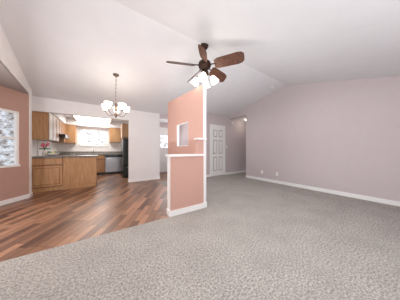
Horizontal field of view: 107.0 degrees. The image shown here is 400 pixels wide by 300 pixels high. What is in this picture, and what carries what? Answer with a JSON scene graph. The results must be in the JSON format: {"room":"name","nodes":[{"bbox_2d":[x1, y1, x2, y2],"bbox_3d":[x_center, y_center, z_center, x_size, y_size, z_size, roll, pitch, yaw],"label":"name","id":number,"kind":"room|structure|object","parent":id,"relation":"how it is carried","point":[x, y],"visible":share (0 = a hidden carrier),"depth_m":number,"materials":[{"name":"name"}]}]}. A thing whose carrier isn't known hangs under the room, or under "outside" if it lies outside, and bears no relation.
{"room":"living room","nodes":[
{"label":"living room","id":0,"kind":"room"},
{"bbox_2d":[0,85,28,200],"bbox_3d":[-2.759,-0.085,1.445,1.685,2.330,4.517,0,0,-34],"label":"wall","id":1,"kind":"structure","parent":0,"point":[14,182],"depth_m":3.17,"materials":[{"name":"pink paint"}]},
{"bbox_2d":[0,108,19,167],"bbox_3d":[-3.908,-0.235,2.683,0.112,1.170,0.980,0,0,0],"label":"window","id":2,"kind":"structure","parent":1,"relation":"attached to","point":[9,138],"depth_m":3.06,"materials":[{"name":"white glass"}]},
{"bbox_2d":[0,192,32,205],"bbox_3d":[-3.903,1.035,2.639,0.879,0.090,1.464,0,0,-34],"label":"baseboard","id":3,"kind":"structure","parent":1,"relation":"attached to","point":[4,202],"depth_m":3.10,"materials":[{"name":"white wood"}]},
{"bbox_2d":[0,62,28,94],"bbox_3d":[-2.887,-1.300,1.402,1.425,0.100,4.445,0,0,-34],"label":"ceiling","id":4,"kind":"structure","parent":0,"point":[8,79],"depth_m":2.70,"materials":[{"name":"grey paint"}]},
{"bbox_2d":[0,23,51,192],"bbox_3d":[-3.029,-0.435,2.397,0.850,3.030,9.240,0,0,-34],"label":"wall","id":5,"kind":"structure","parent":0,"point":[9,61],"depth_m":2.80,"materials":[{"name":"white paint"}]},
{"bbox_2d":[32,111,55,138],"bbox_3d":[-4.290,-0.797,4.041,0.340,1.034,0.401,0,0,-34],"label":"upper cabinet","id":6,"kind":"object","parent":5,"relation":"attached to","point":[43,124],"depth_m":3.91,"materials":[{"name":"brown wood"}]},
{"bbox_2d":[40,139,55,142],"bbox_3d":[-4.514,-0.797,4.373,0.340,1.034,0.401,0,0,-34],"label":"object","id":7,"kind":"object","parent":5,"relation":"attached to","point":[41,140],"depth_m":4.36,"materials":[{"name":"white"}]},
{"bbox_2d":[56,114,59,142],"bbox_3d":[-4.737,-0.797,4.706,0.340,1.034,0.401,0,0,-34],"label":"upper cabinet","id":8,"kind":"object","parent":5,"relation":"attached to","point":[57,115],"depth_m":4.84,"materials":[{"name":"brown wood"}]},
{"bbox_2d":[60,114,63,142],"bbox_3d":[-4.954,-0.797,5.028,0.340,1.034,0.375,0,0,-34],"label":"upper cabinet","id":9,"kind":"object","parent":5,"relation":"attached to","point":[61,115],"depth_m":5.33,"materials":[{"name":"brown wood"}]},
{"bbox_2d":[64,115,67,142],"bbox_3d":[-5.379,-0.797,5.659,0.340,1.034,0.397,0,0,-34],"label":"upper cabinet","id":10,"kind":"object","parent":5,"relation":"attached to","point":[65,118],"depth_m":5.83,"materials":[{"name":"brown wood"}]},
{"bbox_2d":[0,172,168,261],"bbox_3d":[-3.024,1.106,4.450,7.150,0.048,6.240,0,0,-34],"label":"floor","id":11,"kind":"structure","parent":0,"point":[46,220],"depth_m":2.52,"materials":[{"name":"brown wood"}]},
{"bbox_2d":[32,159,63,192],"bbox_3d":[-4.151,0.643,4.098,0.634,0.875,0.644,0,0,-34],"label":"base cabinet","id":12,"kind":"object","parent":11,"relation":"on","point":[53,169],"depth_m":3.85,"materials":[{"name":"brown wood"}]},
{"bbox_2d":[32,155,95,158],"bbox_3d":[-3.837,0.185,4.321,1.404,0.040,0.686,0,0,-34],"label":"countertop","id":13,"kind":"structure","parent":12,"relation":"on","point":[39,156],"depth_m":4.09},
{"bbox_2d":[40,151,59,154],"bbox_3d":[-4.064,0.085,4.040,0.344,0.160,0.311,0,0,-34],"label":"bowl","id":14,"kind":"object","parent":13,"relation":"in","point":[41,152],"depth_m":3.99,"materials":[{"name":"white ceramic"}]},
{"bbox_2d":[64,159,95,188],"bbox_3d":[-3.588,0.643,4.492,0.740,0.875,0.620,0,0,-34],"label":"base cabinet","id":15,"kind":"object","parent":11,"relation":"on","point":[77,172],"depth_m":4.22,"materials":[{"name":"brown wood"}]},
{"bbox_2d":[96,155,103,174],"bbox_3d":[-4.526,0.643,6.564,0.506,0.875,0.644,0,0,-34],"label":"base cabinet","id":16,"kind":"object","parent":11,"relation":"on","point":[99,158],"depth_m":6.35,"materials":[{"name":"brown wood"}]},
{"bbox_2d":[104,155,119,174],"bbox_3d":[-4.060,0.643,6.877,0.618,0.875,0.644,0,0,-34],"label":"dishwasher","id":17,"kind":"object","parent":11,"relation":"on","point":[111,162],"depth_m":6.60,"materials":[{"name":"silver metal"}]},
{"bbox_2d":[120,139,127,177],"bbox_3d":[-2.741,0.320,6.219,0.974,1.520,0.780,0,0,-34],"label":"refrigerator","id":18,"kind":"object","parent":11,"relation":"on","point":[124,142],"depth_m":5.69,"materials":[{"name":"black metal"}]},
{"bbox_2d":[57,126,120,151],"bbox_3d":[-4.621,-0.120,6.967,3.310,2.400,0.120,0,0,-34],"label":"wall","id":19,"kind":"structure","parent":0,"point":[67,147],"depth_m":6.58,"materials":[{"name":"white paint"}]},
{"bbox_2d":[68,119,75,142],"bbox_3d":[-5.369,-0.797,6.154,0.289,1.034,0.383,0,0,-34],"label":"upper cabinet","id":20,"kind":"object","parent":19,"relation":"attached to","point":[71,122],"depth_m":6.06,"materials":[{"name":"brown wood"}]},
{"bbox_2d":[60,151,119,154],"bbox_3d":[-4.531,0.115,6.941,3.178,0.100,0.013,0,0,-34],"label":"countertop","id":21,"kind":"structure","parent":19,"relation":"attached to","point":[78,152],"depth_m":6.56,"materials":[{"name":"grey stone"}]},
{"bbox_2d":[78,128,107,146],"bbox_3d":[-4.872,-0.550,6.768,1.110,0.780,0.130,0,0,-34],"label":"kitchen window","id":22,"kind":"structure","parent":19,"relation":"in","point":[92,137],"depth_m":6.76,"materials":[{"name":"white glass"}]},
{"bbox_2d":[76,120,111,142],"bbox_3d":[-4.746,-0.797,6.598,1.240,1.034,0.341,0,0,-34],"label":"soffit","id":23,"kind":"object","parent":19,"relation":"attached to","point":[78,123],"depth_m":6.55,"materials":[{"name":"white paint"}]},
{"bbox_2d":[112,123,119,142],"bbox_3d":[-4.051,-0.797,7.066,0.436,1.034,0.341,0,0,-34],"label":"upper cabinet","id":24,"kind":"object","parent":19,"relation":"attached to","point":[115,126],"depth_m":6.95,"materials":[{"name":"brown wood"}]},
{"bbox_2d":[72,115,111,122],"bbox_3d":[-4.284,-1.272,5.965,1.250,0.094,1.180,0,0,-34],"label":"ceiling light","id":25,"kind":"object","parent":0,"point":[91,119],"depth_m":5.94,"materials":[{"name":"white"}]},
{"bbox_2d":[32,96,167,179],"bbox_3d":[-2.283,-0.146,5.069,4.830,2.451,0.120,0,0,-34],"label":"wall","id":26,"kind":"structure","parent":0,"point":[144,138],"depth_m":5.04,"materials":[{"name":"white paint"}]},
{"bbox_2d":[120,123,127,138],"bbox_3d":[-2.988,-0.765,6.159,0.497,0.550,0.602,0,0,-34],"label":"upper cabinet","id":27,"kind":"object","parent":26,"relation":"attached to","point":[123,126],"depth_m":5.85,"materials":[{"name":"brown wood"}]},
{"bbox_2d":[128,177,159,181],"bbox_3d":[-1.949,1.035,5.213,1.034,0.090,0.014,0,0,-34],"label":"baseboard","id":28,"kind":"structure","parent":26,"relation":"attached to","point":[151,178],"depth_m":5.18,"materials":[{"name":"white wood"}]},
{"bbox_2d":[63,114,245,122],"bbox_3d":[-0.625,-1.400,6.841,9.800,0.160,4.790,0,0,-34],"label":"ceiling","id":29,"kind":"structure","parent":0,"point":[243,118],"depth_m":6.62,"materials":[{"name":"white paint"}]},
{"bbox_2d":[160,123,167,129],"bbox_3d":[-1.792,-0.120,7.303,1.760,2.400,0.120,0,0,-34],"label":"wall","id":30,"kind":"structure","parent":0,"point":[163,125],"depth_m":7.26,"materials":[{"name":"white paint"}]},
{"bbox_2d":[160,127,167,171],"bbox_3d":[-1.677,-0.005,7.249,1.050,2.170,0.098,0,0,-34],"label":"door","id":31,"kind":"structure","parent":30,"relation":"attached to","point":[163,146],"depth_m":7.22,"materials":[{"name":"white wood"}]},
{"bbox_2d":[179,123,187,145],"bbox_3d":[-0.483,-0.120,6.828,0.120,2.400,2.130,0,0,-34],"label":"wall","id":32,"kind":"structure","parent":0,"point":[183,129],"depth_m":7.19,"materials":[{"name":"white paint"}]},
{"bbox_2d":[167,85,205,210],"bbox_3d":[-0.673,-0.140,3.338,0.730,2.440,1.770,0,0,-34],"label":"wall","id":33,"kind":"structure","parent":0,"point":[186,181],"depth_m":2.78,"materials":[{"name":"pink paint"}]},
{"bbox_2d":[165,122,206,156],"bbox_3d":[-0.508,-0.261,3.069,0.753,0.741,1.201,0,0,-34],"label":"trim","id":34,"kind":"structure","parent":33,"relation":"attached to","point":[174,155],"depth_m":2.68,"materials":[{"name":"white wood"}]},
{"bbox_2d":[168,202,206,216],"bbox_3d":[-0.187,1.035,2.595,0.734,0.090,0.024,0,0,-34],"label":"baseboard","id":35,"kind":"structure","parent":33,"relation":"attached to","point":[204,205],"depth_m":2.55,"materials":[{"name":"white wood"}]},
{"bbox_2d":[0,172,399,299],"bbox_3d":[1.633,1.105,3.539,9.740,0.050,5.850,0,0,-34],"label":"floor","id":36,"kind":"structure","parent":0,"point":[240,236],"depth_m":1.51,"materials":[{"name":"grey carpet"}]},
{"bbox_2d":[0,0,399,115],"bbox_3d":[-0.183,-1.623,2.673,7.080,1.035,6.440,0,0,-34],"label":"ceiling","id":37,"kind":"structure","parent":0,"point":[81,51],"depth_m":2.51,"materials":[{"name":"white paint"}]},
{"bbox_2d":[101,73,129,116],"bbox_3d":[-1.890,-1.208,3.346,0.566,0.975,0.568,0,0,-34],"label":"chandelier","id":38,"kind":"object","parent":37,"relation":"hanging from","point":[107,105],"visible":1,"depth_m":3.27,"materials":[{"name":"white glass"}]},
{"bbox_2d":[166,43,243,87],"bbox_3d":[0.078,-1.633,2.880,1.383,0.774,1.364,0,0,-34],"label":"ceiling fan","id":39,"kind":"object","parent":37,"relation":"hanging from","point":[215,73],"visible":1,"depth_m":2.74,"materials":[{"name":"brown wood"}]},
{"bbox_2d":[206,112,245,175],"bbox_3d":[2.107,-0.218,7.214,4.850,2.595,0.120,0,0,-34],"label":"wall","id":40,"kind":"structure","parent":0,"point":[235,143],"depth_m":6.68,"materials":[{"name":"white paint"}]},
{"bbox_2d":[210,124,224,176],"bbox_3d":[0.772,0.018,6.188,0.840,2.125,0.093,0,0,-34],"label":"door","id":41,"kind":"structure","parent":40,"relation":"attached to","point":[217,149],"depth_m":6.21,"materials":[{"name":"white wood"}]},
{"bbox_2d":[225,170,245,174],"bbox_3d":[2.609,1.035,7.471,3.730,0.090,0.014,0,0,-34],"label":"baseboard","id":42,"kind":"structure","parent":40,"relation":"attached to","point":[227,173],"depth_m":6.79,"materials":[{"name":"white wood"}]},
{"bbox_2d":[229,76,399,201],"bbox_3d":[2.925,-0.480,4.288,0.120,3.120,5.650,0,0,-34],"label":"wall","id":43,"kind":"structure","parent":0,"point":[342,135],"depth_m":3.67,"materials":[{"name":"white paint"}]},
{"bbox_2d":[246,175,399,205],"bbox_3d":[3.062,1.035,3.964,0.014,0.090,4.500,0,0,-34],"label":"baseboard","id":44,"kind":"structure","parent":43,"relation":"attached to","point":[396,203],"depth_m":3.59,"materials":[{"name":"white wood"}]}
]}

